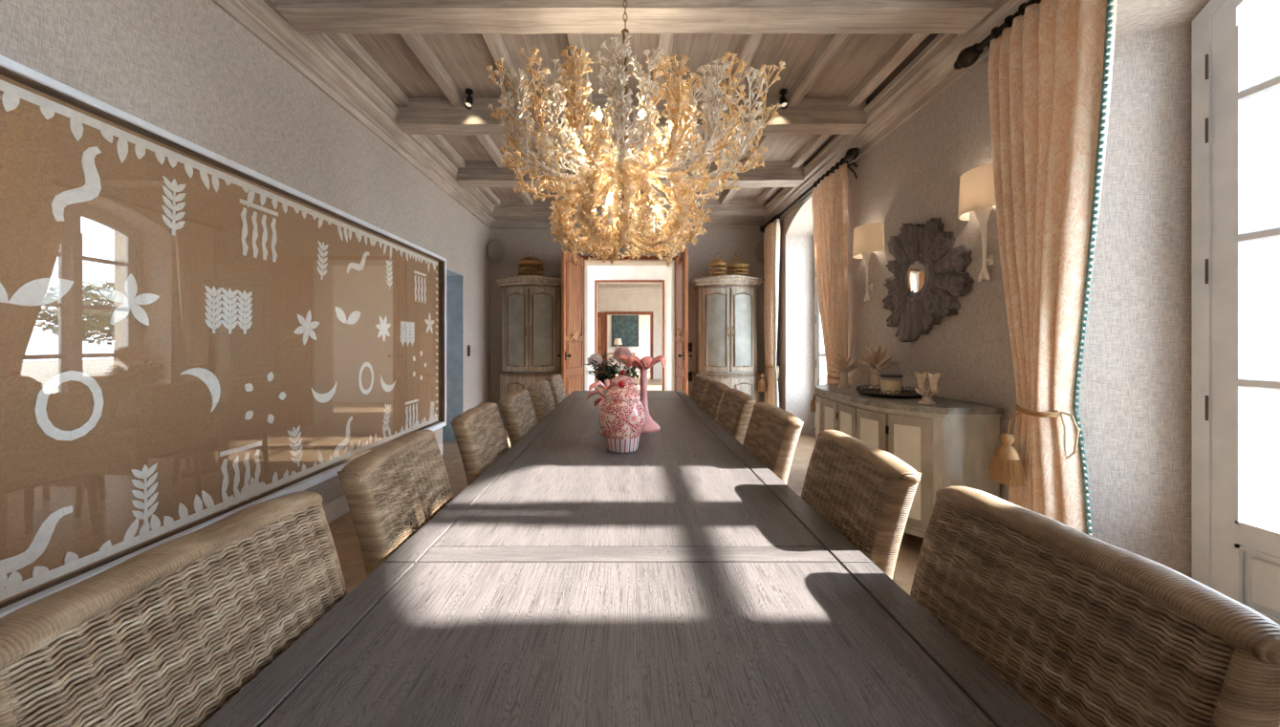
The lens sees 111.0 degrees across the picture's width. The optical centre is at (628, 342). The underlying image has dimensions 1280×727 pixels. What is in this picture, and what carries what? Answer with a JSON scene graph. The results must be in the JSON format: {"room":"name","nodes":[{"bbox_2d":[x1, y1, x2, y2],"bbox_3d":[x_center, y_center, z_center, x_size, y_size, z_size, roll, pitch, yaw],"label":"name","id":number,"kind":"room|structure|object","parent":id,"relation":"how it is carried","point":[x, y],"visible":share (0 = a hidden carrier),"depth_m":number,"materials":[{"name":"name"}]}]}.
{"room":"dining room","nodes":[
{"label":"dining room","id":0,"kind":"room"},
{"bbox_2d":[0,0,490,506],"bbox_3d":[-2.270,-0.395,1.270,0.320,3.330,10.940,0,0,0],"label":"wall","id":1,"kind":"structure","parent":0,"point":[187,69],"depth_m":2.42,"materials":[{"name":"paint"}]},
{"bbox_2d":[0,54,446,618],"bbox_3d":[-2.072,0.000,2.640,0.074,1.870,4.580,0,0,0],"label":"framed picture","id":2,"kind":"object","parent":1,"relation":"attached to","point":[192,338],"visible":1,"depth_m":1.98,"materials":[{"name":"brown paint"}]},
{"bbox_2d":[211,0,496,229],"bbox_3d":[-2.020,-1.895,1.270,0.180,0.330,10.940,0,0,0],"label":"crown molding","id":3,"kind":"structure","parent":1,"relation":"attached to","point":[316,57],"depth_m":3.17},
{"bbox_2d":[323,442,442,523],"bbox_3d":[-2.101,1.202,1.270,0.018,0.135,10.940,0,0,0],"label":"baseboard","id":4,"kind":"structure","parent":1,"relation":"attached to","point":[337,508],"depth_m":3.16,"materials":[{"name":"paint"}]},
{"bbox_2d":[441,268,463,442],"bbox_3d":[-2.265,0.205,5.315,0.309,2.130,0.650,0,0,0],"label":"door","id":5,"kind":"structure","parent":1,"relation":"in","point":[454,280],"depth_m":5.63,"materials":[{"name":"blue paint"}]},
{"bbox_2d":[487,238,503,262],"bbox_3d":[-1.982,-1.360,6.575,0.260,0.354,0.082,0,0,-40],"label":"wall speaker","id":6,"kind":"object","parent":1,"relation":"attached to","point":[495,249],"visible":1,"depth_m":6.54,"materials":[{"name":"plastic"}]},
{"bbox_2d":[490,225,765,412],"bbox_3d":[0.270,-0.395,6.960,5.360,3.330,0.440,0,0,0],"label":"wall","id":7,"kind":"structure","parent":0,"point":[516,244],"depth_m":6.74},
{"bbox_2d":[557,249,583,396],"bbox_3d":[-0.801,-0.010,6.375,0.202,2.540,0.690,0,0,17],"label":"door","id":8,"kind":"structure","parent":7,"relation":"in","point":[572,267],"depth_m":6.27,"materials":[{"name":"brown wood"}]},
{"bbox_2d":[580,256,677,390],"bbox_3d":[0.025,-0.022,6.723,1.500,2.585,0.034,0,0,0],"label":"door frame","id":9,"kind":"structure","parent":7,"relation":"attached to","point":[583,257],"depth_m":6.71,"materials":[{"name":"red wood"}]},
{"bbox_2d":[492,217,766,229],"bbox_3d":[0.030,-1.895,6.680,4.180,0.330,0.120,0,0,0],"label":"crown molding","id":10,"kind":"structure","parent":7,"relation":"attached to","point":[504,224],"depth_m":6.69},
{"bbox_2d":[675,248,693,395],"bbox_3d":[0.774,-0.010,6.361,0.202,2.540,0.690,0,0,-4],"label":"door","id":11,"kind":"structure","parent":7,"relation":"in","point":[682,261],"depth_m":6.15,"materials":[{"name":"brown wood"}]},
{"bbox_2d":[688,342,692,352],"bbox_3d":[0.940,0.080,6.732,0.090,0.150,0.014,0,0,0],"label":"light switch","id":12,"kind":"object","parent":7,"relation":"attached to","point":[689,343],"visible":0.59,"depth_m":6.73,"materials":[{"name":"brown metal"}]},
{"bbox_2d":[607,315,650,371],"bbox_3d":[-0.300,-0.380,18.700,6.600,3.300,0.200,0,0,0],"label":"wall","id":13,"kind":"structure","parent":0,"point":[643,349],"depth_m":18.60,"materials":[{"name":"white paint"}]},
{"bbox_2d":[611,315,638,347],"bbox_3d":[-0.120,-0.505,18.567,1.140,1.390,0.055,0,0,0],"label":"canvas painting","id":14,"kind":"object","parent":13,"relation":"attached to","point":[625,328],"visible":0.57,"depth_m":18.54,"materials":[{"name":"green fabric"}]},
{"bbox_2d":[587,265,671,390],"bbox_3d":[-0.300,-0.380,9.380,6.600,3.300,0.160,0,0,0],"label":"wall","id":15,"kind":"structure","parent":0,"point":[595,272],"depth_m":9.30,"materials":[{"name":"white paint"}]},
{"bbox_2d":[594,280,664,390],"bbox_3d":[0.030,-0.018,9.283,1.470,2.575,0.034,0,0,0],"label":"door frame","id":16,"kind":"structure","parent":15,"relation":"attached to","point":[596,281],"depth_m":9.27,"materials":[{"name":"red wood"}]},
{"bbox_2d":[597,283,661,379],"bbox_3d":[-0.300,-0.380,15.080,6.600,3.300,0.160,0,0,0],"label":"wall","id":17,"kind":"structure","parent":0,"point":[605,302],"depth_m":15.00,"materials":[{"name":"white paint"}]},
{"bbox_2d":[597,312,604,373],"bbox_3d":[-1.126,0.125,14.882,0.620,2.270,0.050,0,0,-8],"label":"door","id":18,"kind":"structure","parent":17,"relation":"in","point":[600,315],"depth_m":14.89,"materials":[{"name":"red wood"}]},
{"bbox_2d":[604,311,652,379],"bbox_3d":[0.030,0.120,14.973,1.660,2.300,0.054,0,0,0],"label":"door frame","id":19,"kind":"structure","parent":17,"relation":"attached to","point":[606,314],"depth_m":14.95,"materials":[{"name":"red wood"}]},
{"bbox_2d":[597,287,661,294],"bbox_3d":[-0.350,-1.740,14.930,6.500,0.220,0.140,0,0,0],"label":"crown molding","id":20,"kind":"structure","parent":17,"relation":"attached to","point":[600,291],"depth_m":14.88,"materials":[{"name":"white paint"}]},
{"bbox_2d":[325,33,939,204],"bbox_3d":[-0.070,-2.135,1.320,4.680,0.150,11.040,0,0,0],"label":"ceiling","id":21,"kind":"structure","parent":0,"point":[465,57],"depth_m":3.24,"materials":[{"name":"wood"}]},
{"bbox_2d":[326,33,408,107],"bbox_3d":[-1.900,-2.027,3.174,0.096,0.085,1.093,0,0,0],"label":"joist","id":22,"kind":"object","parent":21,"relation":"attached to","point":[346,42],"visible":0.71,"depth_m":3.20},
{"bbox_2d":[399,33,464,107],"bbox_3d":[-1.430,-2.027,3.174,0.096,0.085,1.093,0,0,0],"label":"joist","id":23,"kind":"object","parent":21,"relation":"attached to","point":[416,42],"visible":0.71,"depth_m":3.20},
{"bbox_2d":[425,134,465,167],"bbox_3d":[-1.900,-2.027,4.460,0.096,0.085,1.100,0,0,0],"label":"joist","id":24,"kind":"object","parent":21,"relation":"attached to","point":[439,141],"visible":0.58,"depth_m":4.57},
{"bbox_2d":[463,88,473,108],"bbox_3d":[-1.300,-1.983,3.593,0.064,0.154,0.095,0,0,0],"label":"ceiling spotlight","id":25,"kind":"object","parent":21,"relation":"attached to","point":[468,102],"visible":1,"depth_m":3.58,"materials":[{"name":"black metal"}]},
{"bbox_2d":[477,187,499,204],"bbox_3d":[-1.900,-2.027,5.805,0.096,0.085,1.130,0,0,0],"label":"joist","id":26,"kind":"object","parent":21,"relation":"attached to","point":[488,192],"visible":0.52,"depth_m":5.99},
{"bbox_2d":[474,134,506,167],"bbox_3d":[-1.430,-2.027,4.460,0.096,0.085,1.100,0,0,0],"label":"joist","id":27,"kind":"object","parent":21,"relation":"attached to","point":[486,141],"visible":0.46,"depth_m":4.54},
{"bbox_2d":[481,33,517,106],"bbox_3d":[-0.900,-2.027,3.174,0.096,0.085,1.093,0,0,0],"label":"joist","id":28,"kind":"object","parent":21,"relation":"attached to","point":[494,42],"visible":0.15,"depth_m":3.00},
{"bbox_2d":[515,187,532,204],"bbox_3d":[-1.430,-2.027,5.805,0.096,0.085,1.130,0,0,0],"label":"joist","id":29,"kind":"object","parent":21,"relation":"attached to","point":[525,197],"visible":0.44,"depth_m":6.07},
{"bbox_2d":[531,134,553,167],"bbox_3d":[-0.900,-2.027,4.460,0.096,0.085,1.100,0,0,0],"label":"joist","id":30,"kind":"object","parent":21,"relation":"attached to","point":[533,139],"visible":0.08,"depth_m":4.36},
{"bbox_2d":[566,33,592,104],"bbox_3d":[-0.350,-2.027,3.174,0.096,0.085,1.093,0,0,0],"label":"joist","id":31,"kind":"object","parent":21,"relation":"attached to","point":[574,39],"visible":0.2,"depth_m":2.96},
{"bbox_2d":[493,199,766,219],"bbox_3d":[0.030,-1.946,6.480,3.960,0.228,0.255,0,0,0],"label":"beam","id":32,"kind":"structure","parent":21,"relation":"attached to","point":[539,209],"depth_m":6.36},
{"bbox_2d":[456,160,804,188],"bbox_3d":[0.030,-1.946,5.125,3.960,0.228,0.265,0,0,0],"label":"beam","id":33,"kind":"structure","parent":21,"relation":"attached to","point":[475,173],"depth_m":5.00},
{"bbox_2d":[397,98,866,135],"bbox_3d":[0.030,-1.946,3.815,3.960,0.229,0.228,0,0,0],"label":"beam","id":34,"kind":"structure","parent":21,"relation":"attached to","point":[422,116],"depth_m":3.71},
{"bbox_2d":[275,0,995,34],"bbox_3d":[0.030,-1.945,2.529,3.960,0.230,0.237,0,0,0],"label":"beam","id":35,"kind":"structure","parent":21,"relation":"attached to","point":[308,16],"depth_m":2.47,"materials":[{"name":"wood"}]},
{"bbox_2d":[485,0,785,267],"bbox_3d":[-0.014,-1.246,2.276,1.375,1.628,1.428,0,0,40],"label":"chandelier","id":36,"kind":"object","parent":21,"relation":"hanging from","point":[621,167],"visible":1,"depth_m":2.04,"materials":[{"name":"gold metal"}]},
{"bbox_2d":[571,132,579,153],"bbox_3d":[-0.263,-1.020,2.203,0.040,0.160,0.038,0,0,0],"label":"bulb","id":37,"kind":"object","parent":36,"relation":"attached to","point":[575,137],"depth_m":2.19,"materials":[{"name":"beige glass"}]},
{"bbox_2d":[579,150,585,171],"bbox_3d":[-0.245,-1.020,2.401,0.040,0.160,0.038,0,0,0],"label":"bulb","id":38,"kind":"object","parent":36,"relation":"attached to","point":[582,151],"depth_m":2.39,"materials":[{"name":"beige glass"}]},
{"bbox_2d":[595,106,602,141],"bbox_3d":[-0.136,-1.020,2.050,0.040,0.160,0.038,0,0,0],"label":"bulb","id":39,"kind":"object","parent":36,"relation":"attached to","point":[598,115],"depth_m":2.04,"materials":[{"name":"beige glass"}]},
{"bbox_2d":[606,192,613,225],"bbox_3d":[-0.088,-0.650,2.126,0.040,0.160,0.038,0,0,0],"label":"bulb","id":40,"kind":"object","parent":36,"relation":"attached to","point":[609,199],"depth_m":2.12,"materials":[{"name":"beige glass"}]},
{"bbox_2d":[638,108,644,138],"bbox_3d":[0.062,-1.020,2.032,0.040,0.160,0.038,0,0,0],"label":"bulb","id":41,"kind":"object","parent":36,"relation":"attached to","point":[641,112],"depth_m":2.02,"materials":[{"name":"beige glass"}]},
{"bbox_2d":[651,207,654,233],"bbox_3d":[0.134,-0.650,2.361,0.040,0.160,0.038,0,0,0],"label":"bulb","id":42,"kind":"object","parent":36,"relation":"attached to","point":[653,221],"depth_m":2.35,"materials":[{"name":"beige glass"}]},
{"bbox_2d":[652,33,673,107],"bbox_3d":[0.250,-2.027,3.174,0.096,0.085,1.093,0,0,0],"label":"joist","id":43,"kind":"object","parent":21,"relation":"attached to","point":[664,40],"visible":0.22,"depth_m":2.98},
{"bbox_2d":[719,188,737,204],"bbox_3d":[1.380,-2.027,5.805,0.096,0.085,1.130,0,0,0],"label":"joist","id":44,"kind":"object","parent":21,"relation":"attached to","point":[728,193],"visible":0.48,"depth_m":6.03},
{"bbox_2d":[722,33,763,106],"bbox_3d":[0.830,-2.027,3.174,0.096,0.085,1.093,0,0,0],"label":"joist","id":45,"kind":"object","parent":21,"relation":"attached to","point":[749,44],"visible":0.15,"depth_m":3.04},
{"bbox_2d":[745,134,776,167],"bbox_3d":[1.380,-2.027,4.460,0.096,0.085,1.100,0,0,0],"label":"joist","id":46,"kind":"object","parent":21,"relation":"attached to","point":[765,141],"visible":0.24,"depth_m":4.39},
{"bbox_2d":[756,187,779,204],"bbox_3d":[1.900,-2.027,5.805,0.096,0.085,1.130,0,0,0],"label":"joist","id":47,"kind":"object","parent":21,"relation":"attached to","point":[768,192],"visible":0.52,"depth_m":5.99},
{"bbox_2d":[779,88,788,109],"bbox_3d":[1.270,-1.983,3.593,0.064,0.154,0.095,0,0,0],"label":"ceiling spotlight","id":48,"kind":"object","parent":21,"relation":"attached to","point":[783,101],"visible":0.96,"depth_m":3.58,"materials":[{"name":"black metal"}]},
{"bbox_2d":[790,134,830,167],"bbox_3d":[1.900,-2.027,4.460,0.096,0.085,1.100,0,0,0],"label":"joist","id":49,"kind":"object","parent":21,"relation":"attached to","point":[816,141],"visible":0.58,"depth_m":4.57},
{"bbox_2d":[785,33,848,107],"bbox_3d":[1.380,-2.027,3.174,0.096,0.085,1.093,0,0,0],"label":"joist","id":50,"kind":"object","parent":21,"relation":"attached to","point":[832,42],"visible":0.58,"depth_m":3.19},
{"bbox_2d":[847,33,929,107],"bbox_3d":[1.900,-2.027,3.174,0.096,0.085,1.093,0,0,0],"label":"joist","id":51,"kind":"object","parent":21,"relation":"attached to","point":[908,42],"visible":0.71,"depth_m":3.20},
{"bbox_2d":[328,371,1279,726],"bbox_3d":[-0.775,1.320,7.350,7.450,0.100,23.300,0,0,0],"label":"floor","id":52,"kind":"structure","parent":0,"point":[342,529],"depth_m":2.99,"materials":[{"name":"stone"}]},
{"bbox_2d":[0,491,347,726],"bbox_3d":[-0.419,0.789,0.700,0.621,0.965,0.514,0,0,0],"label":"dining chair","id":53,"kind":"object","parent":52,"relation":"on","point":[167,635],"visible":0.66,"depth_m":0.62,"materials":[{"name":"wicker"}]},
{"bbox_2d":[337,430,453,576],"bbox_3d":[-0.449,0.789,1.380,0.621,0.965,0.514,0,0,-4],"label":"dining chair","id":54,"kind":"object","parent":52,"relation":"on","point":[392,490],"visible":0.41,"depth_m":1.23,"materials":[{"name":"wicker"}]},
{"bbox_2d":[450,402,509,486],"bbox_3d":[-0.440,0.789,2.078,0.621,0.965,0.514,0,0,-2],"label":"dining chair","id":55,"kind":"object","parent":52,"relation":"on","point":[480,434],"visible":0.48,"depth_m":1.92,"materials":[{"name":"wicker"}]},
{"bbox_2d":[498,390,538,447],"bbox_3d":[-0.419,0.789,2.699,0.621,0.965,0.514,0,0,-1],"label":"dining chair","id":56,"kind":"object","parent":52,"relation":"on","point":[516,407],"visible":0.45,"depth_m":2.52,"materials":[{"name":"wicker"}]},
{"bbox_2d":[495,275,561,431],"bbox_3d":[-1.410,0.165,6.433,1.010,2.210,0.535,0,0,0],"label":"tall cabinet","id":57,"kind":"object","parent":52,"relation":"on","point":[531,304],"visible":0.7,"depth_m":6.27,"materials":[{"name":"grey wood"}]},
{"bbox_2d":[518,251,543,276],"bbox_3d":[-1.420,-1.123,6.420,0.378,0.406,0.378,0,0,0],"label":"wicker basket","id":58,"kind":"object","parent":57,"relation":"on","point":[531,268],"visible":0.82,"depth_m":6.33,"materials":[{"name":"wicker"}]},
{"bbox_2d":[526,380,555,423],"bbox_3d":[-0.419,0.789,3.400,0.621,0.965,0.514,0,0,0],"label":"dining chair","id":59,"kind":"object","parent":52,"relation":"on","point":[540,393],"visible":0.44,"depth_m":3.22,"materials":[{"name":"wicker"}]},
{"bbox_2d":[544,373,566,407],"bbox_3d":[-0.419,0.789,4.080,0.621,0.965,0.514,0,0,0],"label":"dining chair","id":60,"kind":"object","parent":52,"relation":"on","point":[555,381],"visible":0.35,"depth_m":3.93,"materials":[{"name":"wicker"}]},
{"bbox_2d":[200,390,1055,726],"bbox_3d":[0.000,0.895,2.285,1.158,0.750,4.810,0,0,0],"label":"dining table","id":61,"kind":"object","parent":52,"relation":"on","point":[676,580],"visible":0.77,"depth_m":0.83,"materials":[{"name":"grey wood"}]},
{"bbox_2d":[586,379,620,434],"bbox_3d":[-0.120,0.367,2.503,0.230,0.306,0.228,0,0,0],"label":"leaf ornament","id":62,"kind":"object","parent":61,"relation":"on","point":[607,386],"visible":0.36,"depth_m":2.48,"materials":[{"name":"pink ceramic"}]},
{"bbox_2d":[599,380,645,453],"bbox_3d":[-0.028,0.352,2.130,0.226,0.334,0.226,0,0,0],"label":"ginger jar","id":63,"kind":"object","parent":61,"relation":"on","point":[621,413],"visible":1,"depth_m":2.05,"materials":[{"name":"red ceramic"}]},
{"bbox_2d":[605,369,639,394],"bbox_3d":[-0.035,0.352,2.920,0.226,0.334,0.226,0,0,33],"label":"ginger jar","id":64,"kind":"object","parent":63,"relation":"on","point":[630,382],"visible":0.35,"depth_m":2.87,"materials":[{"name":"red ceramic"}]},
{"bbox_2d":[630,414,637,423],"bbox_3d":[0.029,0.354,2.030,0.035,0.040,0.003,0,0,-30],"label":"flower","id":65,"kind":"object","parent":63,"relation":"on","point":[634,418],"depth_m":2.03,"materials":[{"name":"pink ceramic"}]},
{"bbox_2d":[619,354,665,433],"bbox_3d":[0.085,0.298,2.620,0.273,0.442,0.244,0,0,0],"label":"candlestick","id":66,"kind":"object","parent":61,"relation":"on","point":[643,364],"visible":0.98,"depth_m":2.59,"materials":[{"name":"pink ceramic"}]},
{"bbox_3d":[-0.100,0.419,3.620,0.120,0.200,0.120,0,0,0],"label":"flower vase","id":67,"kind":"object","parent":61,"relation":"on","visible":0},
{"bbox_2d":[587,353,606,376],"bbox_3d":[-0.227,0.290,3.593,0.208,0.402,0.162,0,0,0],"label":"hydrangea","id":68,"kind":"object","parent":67,"relation":"in","point":[595,357],"visible":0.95,"depth_m":3.56,"materials":[{"name":"white plant"}]},
{"bbox_2d":[585,359,609,387],"bbox_3d":[-0.238,0.312,3.570,0.242,0.357,0.216,0,0,-34],"label":"leafy branch","id":69,"kind":"object","parent":67,"relation":"in","point":[599,377],"visible":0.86,"depth_m":3.54,"materials":[{"name":"green plant"}]},
{"bbox_2d":[598,353,617,378],"bbox_3d":[-0.153,0.295,3.680,0.191,0.391,0.207,0,0,0],"label":"leafy branch","id":70,"kind":"object","parent":67,"relation":"in","point":[604,357],"visible":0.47,"depth_m":3.66,"materials":[{"name":"green plant"}]},
{"bbox_2d":[604,363,620,385],"bbox_3d":[-0.124,0.325,3.497,0.211,0.330,0.215,0,0,0],"label":"leafy branch","id":71,"kind":"object","parent":67,"relation":"in","point":[612,368],"visible":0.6,"depth_m":3.49,"materials":[{"name":"green plant"}]},
{"bbox_2d":[612,346,631,375],"bbox_3d":[-0.055,0.261,3.574,0.172,0.458,0.157,0,0,36],"label":"hydrangea","id":72,"kind":"object","parent":67,"relation":"in","point":[620,351],"visible":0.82,"depth_m":3.53,"materials":[{"name":"pink plant"}]},
{"bbox_2d":[624,366,639,385],"bbox_3d":[-0.003,0.335,3.561,0.193,0.310,0.173,0,0,38],"label":"leafy branch","id":73,"kind":"object","parent":67,"relation":"in","point":[627,372],"visible":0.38,"depth_m":3.55,"materials":[{"name":"green plant"}]},
{"bbox_2d":[690,374,712,408],"bbox_3d":[0.419,0.789,4.030,0.621,0.965,0.514,0,0,0],"label":"dining chair","id":74,"kind":"object","parent":52,"relation":"on","point":[701,384],"visible":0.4,"depth_m":3.87,"materials":[{"name":"wicker"}]},
{"bbox_2d":[701,380,730,421],"bbox_3d":[0.419,0.789,3.330,0.621,0.965,0.514,0,0,0],"label":"dining chair","id":75,"kind":"object","parent":52,"relation":"on","point":[715,393],"visible":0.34,"depth_m":3.23,"materials":[{"name":"wicker"}]},
{"bbox_2d":[690,275,764,404],"bbox_3d":[1.455,0.165,6.433,1.020,2.210,0.535,0,0,0],"label":"tall cabinet","id":76,"kind":"object","parent":52,"relation":"on","point":[726,305],"visible":0.75,"depth_m":6.27,"materials":[{"name":"grey wood"}]},
{"bbox_2d":[709,252,726,277],"bbox_3d":[1.310,-1.115,6.420,0.252,0.385,0.252,0,0,0],"label":"birdcage","id":77,"kind":"object","parent":76,"relation":"on","point":[720,264],"visible":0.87,"depth_m":6.38,"materials":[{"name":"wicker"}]},
{"bbox_2d":[727,251,749,276],"bbox_3d":[1.610,-1.127,6.420,0.304,0.413,0.304,0,0,0],"label":"wicker basket","id":78,"kind":"object","parent":76,"relation":"on","point":[735,269],"visible":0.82,"depth_m":6.36,"materials":[{"name":"wicker"}]},
{"bbox_2d":[716,388,756,445],"bbox_3d":[0.419,0.789,2.740,0.621,0.965,0.514,0,0,0],"label":"dining chair","id":79,"kind":"object","parent":52,"relation":"on","point":[736,408],"visible":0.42,"depth_m":2.58,"materials":[{"name":"wicker"}]},
{"bbox_2d":[742,402,803,484],"bbox_3d":[0.419,0.789,2.060,0.621,0.965,0.514,0,0,0],"label":"dining chair","id":80,"kind":"object","parent":52,"relation":"on","point":[772,433],"visible":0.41,"depth_m":1.92,"materials":[{"name":"wicker"}]},
{"bbox_2d":[800,430,921,580],"bbox_3d":[0.440,0.789,1.358,0.621,0.965,0.514,0,0,2],"label":"dining chair","id":81,"kind":"object","parent":52,"relation":"on","point":[864,491],"visible":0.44,"depth_m":1.22,"materials":[{"name":"wicker"}]},
{"bbox_2d":[813,383,1003,538],"bbox_3d":[1.833,0.825,3.270,0.634,0.890,1.504,0,0,0],"label":"sideboard","id":82,"kind":"object","parent":52,"relation":"on","point":[951,443],"visible":0.44,"depth_m":2.60,"materials":[{"name":"grey paint"}]},
{"bbox_2d":[827,353,858,388],"bbox_3d":[1.809,0.236,3.668,0.252,0.287,0.232,0,0,-39],"label":"ornament","id":83,"kind":"object","parent":82,"relation":"on","point":[843,383],"visible":1,"depth_m":3.64,"materials":[{"name":"beige ceramic"}]},
{"bbox_2d":[853,345,897,389],"bbox_3d":[1.978,0.201,3.531,0.312,0.358,0.280,0,0,21],"label":"ornament","id":84,"kind":"object","parent":82,"relation":"on","point":[877,357],"visible":1,"depth_m":3.50,"materials":[{"name":"beige ceramic"}]},
{"bbox_2d":[856,385,922,398],"bbox_3d":[1.870,0.352,3.130,0.430,0.055,0.432,0,0,0],"label":"tray","id":85,"kind":"object","parent":82,"relation":"on","point":[872,392],"visible":0.73,"depth_m":3.06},
{"bbox_2d":[878,373,902,394],"bbox_3d":[1.870,0.299,3.130,0.147,0.135,0.147,0,0,0],"label":"candle jar","id":86,"kind":"object","parent":85,"relation":"on","point":[892,385],"visible":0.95,"depth_m":3.09,"materials":[{"name":"beige glass"}]},
{"bbox_2d":[913,371,940,404],"bbox_3d":[1.860,0.283,2.735,0.128,0.193,0.128,0,0,28],"label":"vase","id":87,"kind":"object","parent":82,"relation":"on","point":[922,390],"visible":1,"depth_m":2.71,"materials":[{"name":"beige ceramic"}]},
{"bbox_2d":[913,371,927,391],"bbox_3d":[1.849,0.269,2.765,0.078,0.163,0.078,0,0,25],"label":"cup","id":88,"kind":"object","parent":87,"relation":"on","point":[921,378],"depth_m":2.75,"materials":[{"name":"beige ceramic"}]},
{"bbox_2d":[926,372,940,396],"bbox_3d":[1.871,0.269,2.705,0.078,0.163,0.078,0,0,25],"label":"cup","id":89,"kind":"object","parent":87,"relation":"on","point":[932,390],"depth_m":2.68,"materials":[{"name":"beige ceramic"}]},
{"bbox_2d":[910,486,1279,726],"bbox_3d":[0.450,0.789,0.735,0.621,0.965,0.514,0,0,0],"label":"dining chair","id":90,"kind":"object","parent":52,"relation":"on","point":[1091,632],"visible":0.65,"depth_m":0.64,"materials":[{"name":"wicker"}]},
{"bbox_3d":[-0.300,0.860,18.200,1.200,0.820,0.400,0,0,0],"label":"console table","id":91,"kind":"object","parent":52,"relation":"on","visible":0},
{"bbox_2d":[613,338,622,349],"bbox_3d":[-0.420,0.150,18.200,0.340,0.600,0.340,0,0,0],"label":"table lamp","id":92,"kind":"object","parent":91,"relation":"on","point":[618,341],"visible":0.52,"depth_m":18.08,"materials":[{"name":"white fabric"}]},
{"bbox_2d":[776,0,1270,578],"bbox_3d":[2.560,-0.530,1.270,0.780,3.600,10.940,0,0,0],"label":"wall","id":93,"kind":"structure","parent":0,"point":[1135,403],"depth_m":2.10,"materials":[{"name":"paint"}]},
{"bbox_2d":[756,238,763,262],"bbox_3d":[2.042,-1.360,6.575,0.260,0.354,0.082,0,0,40],"label":"wall speaker","id":94,"kind":"object","parent":93,"relation":"attached to","point":[760,247],"visible":0.48,"depth_m":6.58,"materials":[{"name":"plastic"}]},
{"bbox_2d":[759,147,859,232],"bbox_3d":[2.082,-1.657,5.330,0.186,0.229,2.840,0,0,0],"label":"curtain rod","id":95,"kind":"object","parent":93,"relation":"attached to","point":[852,154],"visible":0.74,"depth_m":4.45,"materials":[{"name":"brown metal"}]},
{"bbox_2d":[763,218,780,407],"bbox_3d":[2.035,-0.211,6.238,0.120,2.939,0.541,0,0,0],"label":"curtain","id":96,"kind":"object","parent":95,"relation":"hanging from","point":[771,235],"visible":0.88,"depth_m":6.15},
{"bbox_2d":[757,364,779,391],"bbox_3d":[1.973,0.509,6.226,0.258,0.399,0.386,0,0,0],"label":"tieback","id":97,"kind":"object","parent":96,"relation":"attached to","point":[762,386],"visible":0.95,"depth_m":6.23,"materials":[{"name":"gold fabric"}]},
{"bbox_2d":[812,163,848,384],"bbox_3d":[2.035,-0.211,4.466,0.120,2.939,0.724,0,0,0],"label":"curtain","id":98,"kind":"object","parent":95,"relation":"hanging from","point":[830,197],"visible":0.64,"depth_m":4.32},
{"bbox_2d":[810,373,852,412],"bbox_3d":[2.024,0.509,4.295,0.196,0.399,0.501,0,0,-28],"label":"tieback","id":99,"kind":"object","parent":98,"relation":"attached to","point":[813,402],"visible":0.34,"depth_m":4.41,"materials":[{"name":"beige fabric"}]},
{"bbox_2d":[814,259,824,434],"bbox_3d":[2.567,-0.205,5.272,0.117,2.950,1.485,0,0,0],"label":"window","id":100,"kind":"structure","parent":93,"relation":"in","point":[819,355],"depth_m":5.94,"materials":[{"name":"glass"}]},
{"bbox_2d":[852,221,883,302],"bbox_3d":[2.093,-0.691,3.900,0.154,0.658,0.350,0,0,0],"label":"wall sconce","id":101,"kind":"object","parent":93,"relation":"attached to","point":[868,238],"visible":1,"depth_m":3.81,"materials":[{"name":"white fabric"}]},
{"bbox_2d":[763,0,1029,222],"bbox_3d":[2.080,-1.895,1.270,0.180,0.330,10.940,0,0,0],"label":"crown molding","id":102,"kind":"structure","parent":93,"relation":"attached to","point":[931,72],"depth_m":3.28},
{"bbox_2d":[882,217,974,342],"bbox_3d":[2.130,-0.453,3.202,0.081,0.909,0.902,0,0,0],"label":"sunburst mirror","id":103,"kind":"object","parent":93,"relation":"attached to","point":[922,285],"visible":1,"depth_m":3.16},
{"bbox_2d":[906,260,926,292],"bbox_3d":[2.120,-0.480,3.240,0.011,0.297,0.286,0,0,0],"label":"mirror glass","id":104,"kind":"object","parent":103,"relation":"attached to","point":[916,271],"depth_m":3.23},
{"bbox_2d":[957,162,996,282],"bbox_3d":[2.093,-0.691,2.620,0.154,0.658,0.350,0,0,0],"label":"wall sconce","id":105,"kind":"object","parent":93,"relation":"attached to","point":[977,192],"visible":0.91,"depth_m":2.59,"materials":[{"name":"white fabric"}]},
{"bbox_2d":[953,0,1041,69],"bbox_3d":[2.082,-1.657,1.325,0.186,0.229,2.850,0,0,0],"label":"curtain rod","id":106,"kind":"object","parent":93,"relation":"attached to","point":[967,56],"visible":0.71,"depth_m":2.52,"materials":[{"name":"brown metal"}]},
{"bbox_2d":[987,0,1117,537],"bbox_3d":[2.059,-0.211,2.183,0.174,2.939,0.562,0,0,-15],"label":"curtain","id":107,"kind":"object","parent":106,"relation":"hanging from","point":[1050,72],"visible":0.8,"depth_m":2.12,"materials":[{"name":"fabric"}]},
{"bbox_2d":[988,404,1079,487],"bbox_3d":[2.004,0.514,2.189,0.323,0.399,0.201,0,0,40],"label":"tieback","id":108,"kind":"object","parent":107,"relation":"attached to","point":[1006,466],"visible":0.94,"depth_m":2.18,"materials":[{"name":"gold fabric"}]},
{"bbox_2d":[1191,0,1279,625],"bbox_3d":[2.567,-0.205,1.335,0.117,2.950,1.310,0,0,0],"label":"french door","id":109,"kind":"structure","parent":93,"relation":"in","point":[1239,559],"depth_m":1.90,"materials":[{"name":"white paint"}]},
{"label":"outside","id":110,"kind":"structure","parent":0,"visible":0},
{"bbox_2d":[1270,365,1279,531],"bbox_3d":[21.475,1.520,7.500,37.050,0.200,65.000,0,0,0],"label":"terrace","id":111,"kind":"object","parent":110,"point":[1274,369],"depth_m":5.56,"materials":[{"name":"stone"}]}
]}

